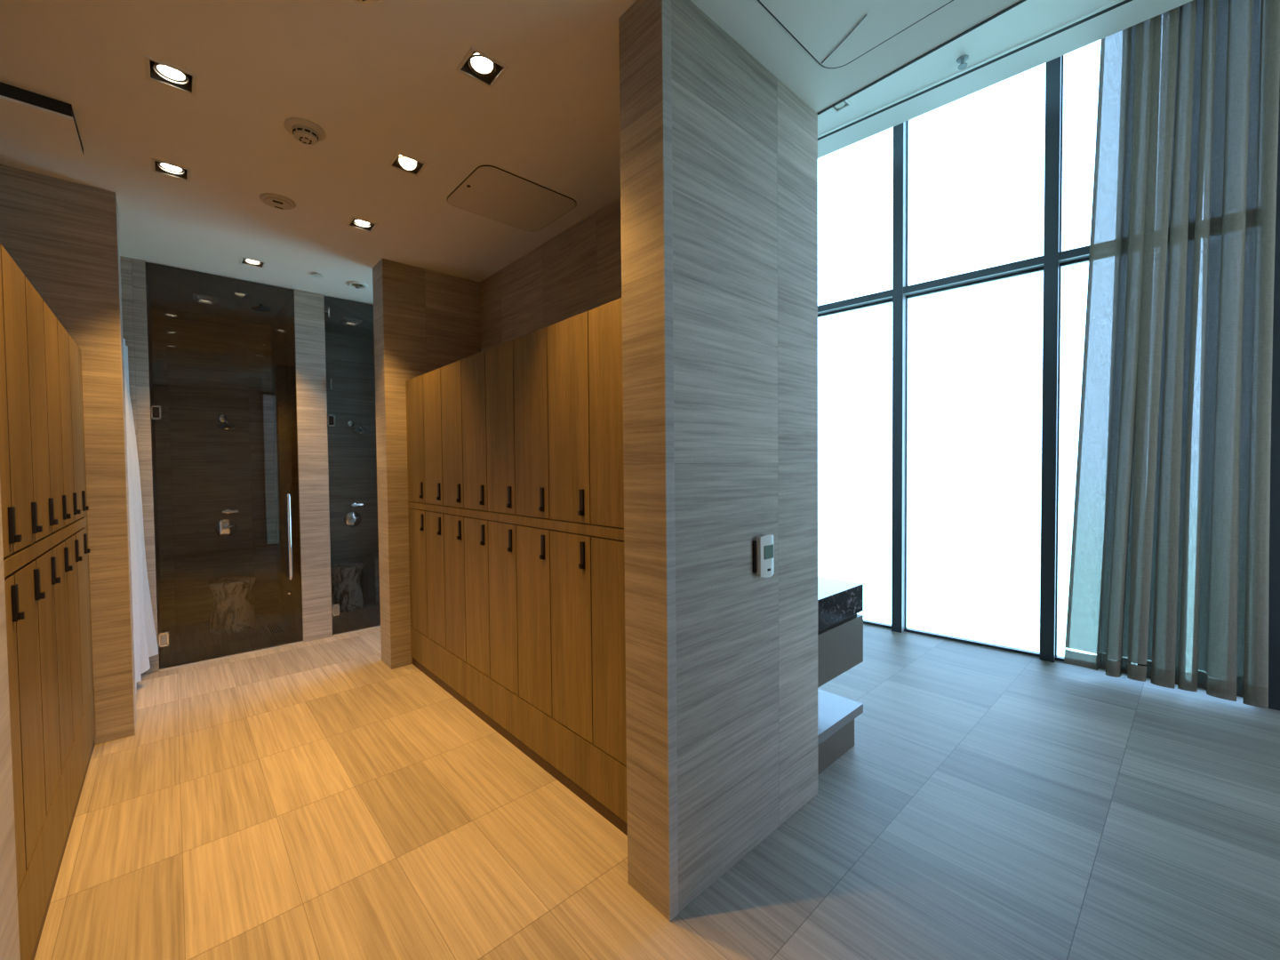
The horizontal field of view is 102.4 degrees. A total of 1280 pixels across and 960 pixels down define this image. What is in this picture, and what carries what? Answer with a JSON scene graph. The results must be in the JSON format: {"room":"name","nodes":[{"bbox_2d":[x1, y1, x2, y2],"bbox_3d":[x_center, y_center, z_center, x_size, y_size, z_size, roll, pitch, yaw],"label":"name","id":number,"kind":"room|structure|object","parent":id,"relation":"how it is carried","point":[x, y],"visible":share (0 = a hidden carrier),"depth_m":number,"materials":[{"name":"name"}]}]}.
{"room":"changing room","nodes":[
{"label":"changing room","id":0,"kind":"room"},
{"bbox_2d":[0,484,20,959],"bbox_3d":[-1.177,-0.025,0.441,0.760,3.050,0.238,-2,2,-42],"label":"wall","id":1,"kind":"structure","parent":0,"point":[9,914],"depth_m":0.77,"materials":[{"name":"wood"}]},
{"bbox_2d":[0,164,136,744],"bbox_3d":[-3.262,-0.064,2.730,0.760,3.050,0.249,-2,2,-42],"label":"wall pillar","id":2,"kind":"structure","parent":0,"point":[60,234],"depth_m":2.82,"materials":[{"name":"stone"}]},
{"bbox_2d":[114,192,135,735],"bbox_3d":[-2.904,-0.071,2.901,0.006,3.050,0.022,-2,2,-42],"label":"trim","id":3,"kind":"structure","parent":2,"relation":"attached to","point":[115,192],"depth_m":2.89,"materials":[{"name":"stone"}]},
{"bbox_2d":[122,337,158,692],"bbox_3d":[-3.372,0.179,3.427,0.153,2.311,0.924,-2,2,-41],"label":"curtain","id":4,"kind":"object","parent":2,"relation":"hanging from","point":[145,641],"visible":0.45,"depth_m":3.53,"materials":[{"name":"white fabric"}]},
{"bbox_2d":[120,256,161,674],"bbox_3d":[-5.015,-0.066,3.497,2.495,3.050,1.395,-2,2,-42],"label":"wall","id":5,"kind":"structure","parent":0,"point":[137,329],"depth_m":3.79,"materials":[{"name":"stone"}]},
{"bbox_2d":[146,263,302,668],"bbox_3d":[-3.269,-0.103,4.111,0.909,3.018,0.091,-2,2,-42],"label":"shower door","id":6,"kind":"structure","parent":5,"relation":"attached to","point":[156,410],"depth_m":4.25,"materials":[{"name":"clear glass"}]},
{"bbox_2d":[159,640,303,671],"bbox_3d":[-3.276,1.419,4.176,0.916,0.012,0.050,-2,2,-42],"label":"trim","id":7,"kind":"structure","parent":5,"relation":"attached to","point":[301,641],"depth_m":4.14,"materials":[{"name":"beige stone"}]},
{"bbox_2d":[151,306,378,629],"bbox_3d":[-4.697,-0.103,4.824,4.751,3.050,0.140,-2,2,-42],"label":"wall","id":8,"kind":"structure","parent":0,"point":[206,367],"depth_m":5.23,"materials":[{"name":"tile"}]},
{"bbox_2d":[214,519,237,536],"bbox_3d":[-4.167,0.483,5.182,0.180,0.180,0.059,-2,2,-42],"label":"shower valve","id":9,"kind":"object","parent":8,"relation":"attached to","point":[224,527],"visible":1,"depth_m":5.19,"materials":[{"name":"silver metal"}]},
{"bbox_2d":[216,414,237,429],"bbox_3d":[-4.102,-0.578,5.103,0.160,0.160,0.237,-2,2,-42],"label":"spout","id":10,"kind":"object","parent":8,"relation":"attached to","point":[226,425],"visible":1,"depth_m":5.05,"materials":[{"name":"silver metal"}]},
{"bbox_2d":[222,508,238,513],"bbox_3d":[-4.139,0.317,5.194,0.125,0.052,0.075,-2,2,-42],"label":"bracket","id":11,"kind":"object","parent":8,"relation":"attached to","point":[228,510],"visible":1,"depth_m":5.17,"materials":[{"name":"silver metal"}]},
{"bbox_2d":[344,511,361,527],"bbox_3d":[-3.317,0.455,5.956,0.180,0.180,0.059,-2,2,-42],"label":"shower valve","id":12,"kind":"object","parent":8,"relation":"attached to","point":[353,518],"visible":1,"depth_m":5.96,"materials":[{"name":"silver metal"}]},
{"bbox_2d":[346,420,367,433],"bbox_3d":[-3.228,-0.606,5.898,0.176,0.160,0.237,-2,2,-42],"label":"spout","id":13,"kind":"object","parent":8,"relation":"attached to","point":[350,423],"visible":1,"depth_m":5.86,"materials":[{"name":"silver metal"}]},
{"bbox_2d":[351,502,363,506],"bbox_3d":[-3.289,0.289,5.968,0.125,0.052,0.075,-2,2,-42],"label":"bracket","id":14,"kind":"object","parent":8,"relation":"attached to","point":[354,504],"visible":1,"depth_m":5.96,"materials":[{"name":"silver metal"}]},
{"bbox_2d":[270,288,332,642],"bbox_3d":[-3.332,-0.122,5.028,0.224,3.050,1.395,-2,2,-42],"label":"wall","id":15,"kind":"structure","parent":0,"point":[307,337],"depth_m":4.55,"materials":[{"name":"stone"}]},
{"bbox_2d":[324,296,377,633],"bbox_3d":[-2.496,-0.129,4.841,0.760,3.018,0.052,-2,2,-42],"label":"shower door","id":16,"kind":"structure","parent":15,"relation":"attached to","point":[331,419],"depth_m":4.61,"materials":[{"name":"clear glass"}]},
{"bbox_2d":[332,624,380,637],"bbox_3d":[-2.415,1.391,4.959,0.965,0.012,0.050,-2,2,-42],"label":"trim","id":17,"kind":"structure","parent":15,"relation":"attached to","point":[378,626],"depth_m":4.75,"materials":[{"name":"beige stone"}]},
{"bbox_2d":[362,552,379,604],"bbox_3d":[-2.965,1.125,6.003,0.360,0.500,0.480,-2,2,-42],"label":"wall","id":18,"kind":"structure","parent":0,"point":[371,567],"depth_m":5.82,"materials":[{"name":"stone"}]},
{"bbox_2d":[372,258,480,669],"bbox_3d":[-1.606,-0.118,4.237,0.969,3.050,0.249,-2,2,-42],"label":"wall pillar","id":19,"kind":"structure","parent":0,"point":[425,321],"depth_m":3.91,"materials":[{"name":"stone"}]},
{"bbox_2d":[0,0,1020,339],"bbox_3d":[-1.831,-1.621,1.619,4.751,0.106,8.900,-2,2,-42],"label":"ceiling","id":20,"kind":"structure","parent":0,"point":[380,79],"depth_m":2.25,"materials":[{"name":"white paint"}]},
{"bbox_2d":[0,81,85,164],"bbox_3d":[-2.783,-1.544,2.099,0.675,0.066,0.430,-2,2,-42],"label":"ceiling vent","id":21,"kind":"object","parent":20,"relation":"in","point":[28,120],"visible":1,"depth_m":2.20,"materials":[{"name":"white paint"}]},
{"bbox_2d":[144,55,196,95],"bbox_3d":[-1.839,-1.635,2.018,0.147,0.108,0.147,-2,2,-42],"label":"recessed light","id":22,"kind":"object","parent":20,"relation":"in","point":[158,71],"visible":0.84,"depth_m":2.04,"materials":[{"name":"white metal"}]},
{"bbox_2d":[151,158,191,182],"bbox_3d":[-2.411,-1.645,2.646,0.147,0.108,0.147,-2,2,-42],"label":"recessed light","id":23,"kind":"object","parent":20,"relation":"in","point":[158,166],"visible":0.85,"depth_m":2.67,"materials":[{"name":"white metal"}]},
{"bbox_2d":[192,293,218,304],"bbox_3d":[-3.874,-1.607,4.588,0.170,0.035,0.170,-2,2,-42],"label":"recessed light","id":24,"kind":"object","parent":20,"relation":"in","point":[203,299],"visible":1,"depth_m":4.56,"materials":[{"name":"white plastic"}]},
{"bbox_2d":[240,256,266,268],"bbox_3d":[-2.887,-1.671,3.835,0.147,0.108,0.147,-2,2,-42],"label":"recessed light","id":25,"kind":"object","parent":20,"relation":"in","point":[244,260],"visible":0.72,"depth_m":3.86,"materials":[{"name":"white metal"}]},
{"bbox_2d":[250,304,271,311],"bbox_3d":[-3.523,-1.609,4.786,0.156,0.048,0.156,-2,2,-42],"label":"shower","id":26,"kind":"object","parent":20,"relation":"attached to","point":[260,308],"visible":1,"depth_m":4.77,"materials":[{"name":"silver metal"}]},
{"bbox_2d":[259,192,295,209],"bbox_3d":[-2.084,-1.593,2.961,0.170,0.026,0.170,-2,2,-42],"label":"ceiling speaker","id":27,"kind":"object","parent":20,"relation":"attached to","point":[273,200],"visible":1,"depth_m":2.93,"materials":[{"name":"beige plastic"}]},
{"bbox_2d":[283,117,326,144],"bbox_3d":[-1.522,-1.570,2.341,0.160,0.052,0.160,-2,2,-42],"label":"smoke detector","id":28,"kind":"object","parent":20,"relation":"attached to","point":[306,132],"visible":1,"depth_m":2.31,"materials":[{"name":"beige plastic"}]},
{"bbox_2d":[298,136,311,143],"bbox_3d":[-1.522,-1.545,2.341,0.049,0.003,0.048,-2,2,-42],"label":"grille","id":29,"kind":"object","parent":28,"relation":"attached to","point":[303,140],"depth_m":2.34,"materials":[{"name":"white plastic"}]},
{"bbox_2d":[292,128,318,140],"bbox_3d":[-1.522,-1.566,2.341,0.098,0.008,0.097,-2,2,-42],"label":"grille","id":30,"kind":"object","parent":28,"relation":"attached to","point":[304,133],"depth_m":2.32,"materials":[{"name":"white plastic"}]},
{"bbox_2d":[311,272,323,278],"bbox_3d":[-2.562,-1.626,4.086,0.086,0.010,0.086,-2,2,-42],"label":"sprinkler","id":31,"kind":"object","parent":20,"relation":"attached to","point":[315,275],"visible":1,"depth_m":4.09,"materials":[{"name":"white plastic"}]},
{"bbox_2d":[339,317,362,326],"bbox_3d":[-2.995,-1.635,5.334,0.170,0.035,0.170,-2,2,-42],"label":"recessed light","id":32,"kind":"object","parent":20,"relation":"in","point":[346,321],"visible":1,"depth_m":5.30,"materials":[{"name":"white plastic"}]},
{"bbox_2d":[346,280,367,288],"bbox_3d":[-2.367,-1.623,4.310,0.156,0.030,0.156,-2,2,-42],"label":"sprinkler","id":33,"kind":"object","parent":20,"relation":"attached to","point":[356,284],"visible":1,"depth_m":4.29,"materials":[{"name":"white plastic"}]},
{"bbox_2d":[346,216,378,231],"bbox_3d":[-1.757,-1.667,3.255,0.147,0.108,0.147,-2,2,-42],"label":"recessed light","id":34,"kind":"object","parent":20,"relation":"in","point":[354,222],"visible":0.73,"depth_m":3.28,"materials":[{"name":"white metal"}]},
{"bbox_2d":[353,0,379,4],"bbox_3d":[-0.887,-1.557,1.621,0.160,0.052,0.160,-2,2,-42],"label":"smoke detector","id":35,"kind":"object","parent":20,"relation":"attached to","point":[365,2],"visible":1,"depth_m":1.66,"materials":[{"name":"beige plastic"}]},
{"bbox_2d":[388,152,427,175],"bbox_3d":[-1.181,-1.645,2.617,0.147,0.130,0.147,-2,2,-42],"label":"recessed light","id":36,"kind":"object","parent":20,"relation":"in","point":[402,162],"visible":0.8,"depth_m":2.62,"materials":[{"name":"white metal"}]},
{"bbox_2d":[456,46,508,88],"bbox_3d":[-0.612,-1.646,1.992,0.147,0.108,0.147,-2,2,-42],"label":"recessed light","id":37,"kind":"object","parent":20,"relation":"in","point":[476,65],"visible":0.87,"depth_m":2.01,"materials":[{"name":"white metal"}]},
{"bbox_2d":[447,164,576,231],"bbox_3d":[-0.744,-1.616,2.997,0.609,0.009,0.523,-2,2,-42],"label":"access panel","id":38,"kind":"object","parent":20,"relation":"attached to","point":[492,192],"visible":1,"depth_m":2.96,"materials":[{"name":"paint"}]},
{"bbox_2d":[757,0,953,68],"bbox_3d":[0.730,-1.594,1.609,0.613,0.010,0.607,-2,2,-42],"label":"access panel","id":39,"kind":"object","parent":20,"relation":"attached to","point":[835,33],"visible":1,"depth_m":1.79,"materials":[{"name":"white paint"}]},
{"bbox_2d":[480,196,621,351],"bbox_3d":[-0.331,-0.109,3.399,0.211,3.050,2.708,-2,2,-42],"label":"wall","id":40,"kind":"structure","parent":0,"point":[577,271],"depth_m":3.44,"materials":[{"name":"wood"}]},
{"bbox_2d":[405,380,409,501],"bbox_3d":[-1.540,-0.301,4.103,0.601,0.918,0.034,-2,2,-42],"label":"trim","id":41,"kind":"structure","parent":40,"relation":"attached to","point":[405,380],"depth_m":3.90,"materials":[{"name":"brown wood"}]},
{"bbox_2d":[408,507,412,627],"bbox_3d":[-1.531,0.662,4.127,0.601,0.914,0.034,-2,2,-42],"label":"trim","id":42,"kind":"structure","parent":40,"relation":"attached to","point":[408,508],"depth_m":3.92,"materials":[{"name":"brown wood"}]},
{"bbox_2d":[34,596,1279,959],"bbox_3d":[-0.732,1.485,2.827,7.850,0.100,9.128,-2,2,-42],"label":"floor","id":43,"kind":"structure","parent":0,"point":[319,799],"depth_m":2.12,"materials":[{"name":"tile"}]},
{"bbox_2d":[4,575,25,893],"bbox_3d":[-1.910,0.720,1.184,0.621,0.885,0.322,-2,2,-42],"label":"locker","id":44,"kind":"object","parent":43,"relation":"on","point":[13,614],"visible":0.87,"depth_m":1.45,"materials":[{"name":"brown wood"}]},
{"bbox_2d":[3,516,87,577],"bbox_3d":[-2.519,0.241,1.823,0.596,0.047,2.099,-2,2,-42],"label":"rail","id":45,"kind":"object","parent":44,"relation":"on","point":[16,560],"visible":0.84,"depth_m":1.78,"materials":[{"name":"brown wood"}]},
{"bbox_2d":[0,247,22,558],"bbox_3d":[-1.919,-0.222,1.160,0.621,0.896,0.322,-2,2,-42],"label":"locker","id":46,"kind":"object","parent":45,"relation":"on","point":[10,537],"visible":0.94,"depth_m":1.44,"materials":[{"name":"brown wood"}]},
{"bbox_2d":[0,243,42,552],"bbox_3d":[-2.138,-0.226,1.401,0.621,0.896,0.322,-2,2,-42],"label":"locker","id":47,"kind":"object","parent":45,"relation":"on","point":[12,277],"visible":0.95,"depth_m":1.58,"materials":[{"name":"brown wood"}]},
{"bbox_2d":[24,276,58,541],"bbox_3d":[-2.357,-0.230,1.641,0.621,0.896,0.322,-2,2,-42],"label":"locker","id":48,"kind":"object","parent":45,"relation":"on","point":[34,301],"visible":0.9,"depth_m":1.82,"materials":[{"name":"brown wood"}]},
{"bbox_2d":[42,300,71,533],"bbox_3d":[-2.575,-0.234,1.881,0.621,0.896,0.322,-2,2,-42],"label":"locker","id":49,"kind":"object","parent":45,"relation":"on","point":[50,320],"visible":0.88,"depth_m":2.07,"materials":[{"name":"brown wood"}]},
{"bbox_2d":[56,319,80,526],"bbox_3d":[-2.794,-0.238,2.121,0.621,0.896,0.322,-2,2,-42],"label":"locker","id":50,"kind":"object","parent":45,"relation":"on","point":[63,351],"visible":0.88,"depth_m":2.31,"materials":[{"name":"brown wood"}]},
{"bbox_2d":[68,334,88,520],"bbox_3d":[-3.013,-0.242,2.362,0.621,0.896,0.322,-2,2,-42],"label":"locker","id":51,"kind":"object","parent":45,"relation":"on","point":[72,346],"visible":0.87,"depth_m":2.55,"materials":[{"name":"brown wood"}]},
{"bbox_2d":[77,345,87,518],"bbox_3d":[-3.181,-0.245,2.532,0.596,0.898,0.148,-2,2,-42],"label":"trim","id":52,"kind":"structure","parent":45,"relation":"on","point":[78,348],"depth_m":2.73,"materials":[{"name":"brown wood"}]},
{"bbox_2d":[8,560,46,870],"bbox_3d":[-2.129,0.716,1.425,0.621,0.885,0.322,-2,2,-42],"label":"locker","id":53,"kind":"object","parent":43,"relation":"on","point":[27,578],"visible":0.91,"depth_m":1.61,"materials":[{"name":"brown wood"}]},
{"bbox_2d":[32,549,61,815],"bbox_3d":[-2.347,0.712,1.665,0.621,0.885,0.322,-2,2,-42],"label":"locker","id":54,"kind":"object","parent":43,"relation":"on","point":[45,562],"visible":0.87,"depth_m":1.85,"materials":[{"name":"brown wood"}]},
{"bbox_2d":[17,687,95,959],"bbox_3d":[-2.502,1.316,1.856,0.580,0.323,2.099,-2,2,-42],"label":"plinth","id":55,"kind":"object","parent":43,"relation":"on","point":[35,895],"visible":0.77,"depth_m":1.82,"materials":[{"name":"brown wood"}]},
{"bbox_2d":[48,541,72,773],"bbox_3d":[-2.566,0.708,1.905,0.621,0.885,0.322,-2,2,-42],"label":"locker","id":56,"kind":"object","parent":43,"relation":"on","point":[60,551],"visible":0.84,"depth_m":2.09,"materials":[{"name":"brown wood"}]},
{"bbox_2d":[62,534,82,741],"bbox_3d":[-2.785,0.704,2.146,0.621,0.885,0.322,-2,2,-42],"label":"locker","id":57,"kind":"object","parent":43,"relation":"on","point":[73,544],"visible":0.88,"depth_m":2.33,"materials":[{"name":"brown wood"}]},
{"bbox_2d":[73,528,90,714],"bbox_3d":[-3.004,0.700,2.386,0.621,0.885,0.322,-2,2,-42],"label":"locker","id":58,"kind":"object","parent":43,"relation":"on","point":[81,536],"visible":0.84,"depth_m":2.58,"materials":[{"name":"brown wood"}]},
{"bbox_2d":[81,525,93,693],"bbox_3d":[-3.172,0.697,2.556,0.596,0.887,0.148,-2,2,-42],"label":"locker door","id":59,"kind":"structure","parent":43,"relation":"on","point":[85,528],"depth_m":2.76,"materials":[{"name":"brown wood"}]},
{"bbox_2d":[207,576,255,634],"bbox_3d":[-3.861,1.177,4.876,0.360,0.472,0.360,-2,2,-42],"label":"stool","id":60,"kind":"object","parent":43,"relation":"on","point":[233,610],"visible":1,"depth_m":4.76,"materials":[{"name":"stone"}]},
{"bbox_2d":[264,622,285,634],"bbox_3d":[-3.461,1.406,4.879,0.110,0.006,0.400,-2,2,-42],"label":"floor drain","id":61,"kind":"object","parent":43,"relation":"on","point":[273,628],"visible":1,"depth_m":4.86,"materials":[{"name":"metal"}]},
{"bbox_2d":[330,562,363,613],"bbox_3d":[-3.178,1.153,5.539,0.360,0.472,0.360,-2,2,-42],"label":"stool","id":62,"kind":"object","parent":43,"relation":"on","point":[346,588],"visible":0.77,"depth_m":5.42,"materials":[{"name":"stone"}]},
{"bbox_2d":[409,508,428,637],"bbox_3d":[-1.418,0.665,3.985,0.621,0.912,0.322,-2,2,-42],"label":"locker","id":63,"kind":"object","parent":43,"relation":"on","point":[418,547],"visible":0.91,"depth_m":3.78,"materials":[{"name":"brown wood"}]},
{"bbox_2d":[425,511,446,648],"bbox_3d":[-1.199,0.669,3.745,0.621,0.912,0.322,-2,2,-42],"label":"locker","id":64,"kind":"object","parent":43,"relation":"on","point":[435,546],"visible":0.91,"depth_m":3.54,"materials":[{"name":"brown wood"}]},
{"bbox_2d":[443,513,466,662],"bbox_3d":[-0.980,0.673,3.505,0.621,0.912,0.322,-2,2,-42],"label":"locker","id":65,"kind":"object","parent":43,"relation":"on","point":[453,524],"visible":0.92,"depth_m":3.30,"materials":[{"name":"brown wood"}]},
{"bbox_2d":[464,516,491,677],"bbox_3d":[-0.761,0.677,3.265,0.621,0.912,0.322,-2,2,-42],"label":"locker","id":66,"kind":"object","parent":43,"relation":"on","point":[476,530],"visible":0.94,"depth_m":3.06,"materials":[{"name":"brown wood"}]},
{"bbox_2d":[488,520,519,695],"bbox_3d":[-0.542,0.681,3.024,0.621,0.912,0.322,-2,2,-42],"label":"locker","id":67,"kind":"object","parent":43,"relation":"on","point":[501,536],"visible":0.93,"depth_m":2.82,"materials":[{"name":"brown wood"}]},
{"bbox_2d":[410,626,627,835],"bbox_3d":[-0.633,1.282,3.147,0.580,0.288,2.706,-2,2,-42],"label":"plinth","id":68,"kind":"object","parent":43,"relation":"on","point":[598,779],"visible":0.43,"depth_m":2.60,"materials":[{"name":"brown wood"}]},
{"bbox_2d":[516,524,552,717],"bbox_3d":[-0.324,0.685,2.784,0.621,0.912,0.322,-2,2,-42],"label":"locker","id":69,"kind":"object","parent":43,"relation":"on","point":[532,543],"visible":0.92,"depth_m":2.58,"materials":[{"name":"brown wood"}]},
{"bbox_2d":[550,529,594,743],"bbox_3d":[-0.105,0.689,2.544,0.621,0.912,0.322,-2,2,-42],"label":"locker","id":70,"kind":"object","parent":43,"relation":"on","point":[570,552],"visible":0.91,"depth_m":2.34,"materials":[{"name":"brown wood"}]},
{"bbox_2d":[591,536,626,766],"bbox_3d":[0.114,0.693,2.304,0.621,0.912,0.322,-2,2,-42],"label":"locker","id":71,"kind":"object","parent":43,"relation":"on","point":[607,555],"visible":0.17,"depth_m":2.14,"materials":[{"name":"brown wood"}]},
{"bbox_2d":[408,501,623,540],"bbox_3d":[-0.635,0.198,3.127,0.601,0.045,2.706,-2,2,-42],"label":"rail","id":72,"kind":"object","parent":71,"relation":"on","point":[580,528],"visible":0.24,"depth_m":2.57,"materials":[{"name":"brown wood"}]},
{"bbox_2d":[407,375,424,503],"bbox_3d":[-1.427,-0.299,3.961,0.621,0.916,0.322,-2,2,-42],"label":"locker","id":73,"kind":"object","parent":72,"relation":"on","point":[414,386],"visible":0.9,"depth_m":3.76,"materials":[{"name":"brown wood"}]},
{"bbox_2d":[423,368,443,505],"bbox_3d":[-1.208,-0.295,3.720,0.621,0.916,0.322,-2,2,-42],"label":"locker","id":74,"kind":"object","parent":72,"relation":"on","point":[432,411],"visible":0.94,"depth_m":3.52,"materials":[{"name":"brown wood"}]},
{"bbox_2d":[440,360,463,508],"bbox_3d":[-0.989,-0.291,3.480,0.621,0.916,0.322,-2,2,-42],"label":"locker","id":75,"kind":"object","parent":72,"relation":"on","point":[451,374],"visible":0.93,"depth_m":3.28,"materials":[{"name":"brown wood"}]},
{"bbox_2d":[461,351,487,511],"bbox_3d":[-0.770,-0.287,3.240,0.621,0.916,0.322,-2,2,-42],"label":"locker","id":76,"kind":"object","parent":72,"relation":"on","point":[473,367],"visible":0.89,"depth_m":3.04,"materials":[{"name":"brown wood"}]},
{"bbox_2d":[485,339,515,514],"bbox_3d":[-0.552,-0.283,3.000,0.621,0.916,0.322,-2,2,-42],"label":"locker","id":77,"kind":"object","parent":72,"relation":"on","point":[499,359],"visible":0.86,"depth_m":2.80,"materials":[{"name":"brown wood"}]},
{"bbox_2d":[512,327,549,519],"bbox_3d":[-0.333,-0.279,2.759,0.621,0.916,0.322,-2,2,-42],"label":"locker","id":78,"kind":"object","parent":72,"relation":"on","point":[531,404],"visible":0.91,"depth_m":2.55,"materials":[{"name":"brown wood"}]},
{"bbox_2d":[546,311,591,523],"bbox_3d":[-0.114,-0.275,2.519,0.621,0.916,0.322,-2,2,-42],"label":"locker","id":79,"kind":"object","parent":72,"relation":"on","point":[568,377],"visible":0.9,"depth_m":2.31,"materials":[{"name":"brown wood"}]},
{"bbox_2d":[588,297,623,527],"bbox_3d":[0.105,-0.271,2.279,0.621,0.916,0.322,-2,2,-42],"label":"locker","id":80,"kind":"object","parent":72,"relation":"on","point":[604,321],"visible":0.22,"depth_m":2.12,"materials":[{"name":"brown wood"}]},
{"bbox_2d":[817,576,863,774],"bbox_3d":[0.265,0.985,3.398,0.612,0.852,2.157,-2,2,-42],"label":"vanity unit","id":81,"kind":"object","parent":43,"relation":"on","point":[840,628],"visible":0.23,"depth_m":2.65,"materials":[{"name":"black stone"}]},
{"bbox_2d":[817,688,863,744],"bbox_3d":[0.267,1.242,3.405,0.612,0.048,2.157,-2,2,-42],"label":"shelf","id":82,"kind":"object","parent":81,"relation":"attached to","point":[836,713],"depth_m":2.72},
{"bbox_2d":[817,576,863,630],"bbox_3d":[0.261,0.632,3.389,0.610,0.147,2.157,-2,2,-42],"label":"countertop","id":83,"kind":"structure","parent":81,"relation":"on","point":[837,600],"depth_m":2.65,"materials":[{"name":"black stone"}]},
{"bbox_2d":[817,289,892,628],"bbox_3d":[1.893,-0.956,4.981,1.067,4.620,0.140,1,2,42],"label":"window","id":84,"kind":"structure","parent":43,"relation":"on","point":[885,297],"depth_m":4.80,"materials":[{"name":"metal"}]},
{"bbox_2d":[891,120,1044,656],"bbox_3d":[2.676,-0.946,4.271,1.067,4.620,0.140,1,2,42],"label":"window","id":85,"kind":"structure","parent":43,"relation":"on","point":[902,292],"depth_m":4.53,"materials":[{"name":"metal"}]},
{"bbox_2d":[618,0,818,919],"bbox_3d":[0.371,-0.082,2.064,0.971,3.050,0.211,-2,2,-42],"label":"wall","id":86,"kind":"structure","parent":0,"point":[745,145],"depth_m":1.84,"materials":[{"name":"stone"}]},
{"bbox_2d":[661,0,678,921],"bbox_3d":[0.097,-0.069,1.672,0.041,3.050,0.005,-2,2,-42],"label":"trim","id":87,"kind":"structure","parent":86,"relation":"attached to","point":[666,4],"depth_m":1.67,"materials":[{"name":"stone"}]},
{"bbox_2d":[752,534,773,577],"bbox_3d":[0.484,0.294,2.003,0.096,0.166,0.042,-2,2,-42],"label":"thermostat","id":88,"kind":"object","parent":86,"relation":"attached to","point":[763,547],"visible":1,"depth_m":1.98,"materials":[{"name":"white plastic"}]},
{"bbox_2d":[816,0,1026,114],"bbox_3d":[1.819,-1.598,1.136,0.010,0.007,3.071,-2,2,-42],"label":"trim","id":89,"kind":"structure","parent":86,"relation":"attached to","point":[1020,1],"depth_m":1.94,"materials":[{"name":"black metal"}]},
{"bbox_2d":[817,0,1192,158],"bbox_3d":[0.838,-2.956,4.154,2.671,0.120,9.088,-2,2,-42],"label":"ceiling","id":90,"kind":"structure","parent":0,"point":[1028,20],"depth_m":3.52,"materials":[{"name":"white paint"}]},
{"bbox_2d":[831,99,851,112],"bbox_3d":[1.542,-2.892,3.965,0.124,0.012,0.124,-2,2,-42],"label":"recessed light","id":91,"kind":"object","parent":90,"relation":"in","point":[846,103],"visible":0.56,"depth_m":3.98,"materials":[{"name":"white metal"}]},
{"bbox_2d":[956,54,968,70],"bbox_3d":[2.216,-2.866,3.534,0.070,0.054,0.070,-2,2,-42],"label":"sprinkler","id":92,"kind":"object","parent":90,"relation":"attached to","point":[963,59],"visible":1,"depth_m":3.52,"materials":[{"name":"grey paint"}]},
{"bbox_2d":[817,0,1132,140],"bbox_3d":[0.859,-2.914,4.965,7.300,0.006,0.058,1,2,42],"label":"track","id":93,"kind":"object","parent":90,"relation":"attached to","point":[1116,4],"visible":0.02,"depth_m":3.57,"materials":[{"name":"white metal"}]},
{"bbox_2d":[1267,80,1279,710],"bbox_3d":[4.477,-0.920,2.582,1.700,4.620,0.220,1,2,42],"label":"wall","id":94,"kind":"structure","parent":0,"point":[1274,593],"depth_m":3.08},
{"bbox_2d":[1039,55,1151,678],"bbox_3d":[3.459,-0.935,3.561,1.067,4.620,0.140,1,2,42],"label":"window","id":95,"kind":"structure","parent":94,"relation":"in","point":[1055,259],"depth_m":3.84,"materials":[{"name":"metal"}]},
{"bbox_3d":[1.671,-3.315,4.960,1.432,0.100,9.113,-2,2,-42],"label":"ceiling","id":96,"kind":"structure","parent":0,"visible":0},
{"bbox_2d":[1064,0,1279,708],"bbox_3d":[3.383,-0.948,3.338,0.934,4.580,0.192,1,2,42],"label":"window curtain","id":97,"kind":"object","parent":96,"relation":"hanging from","point":[1169,577],"visible":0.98,"depth_m":3.25,"materials":[{"name":"fabric"}]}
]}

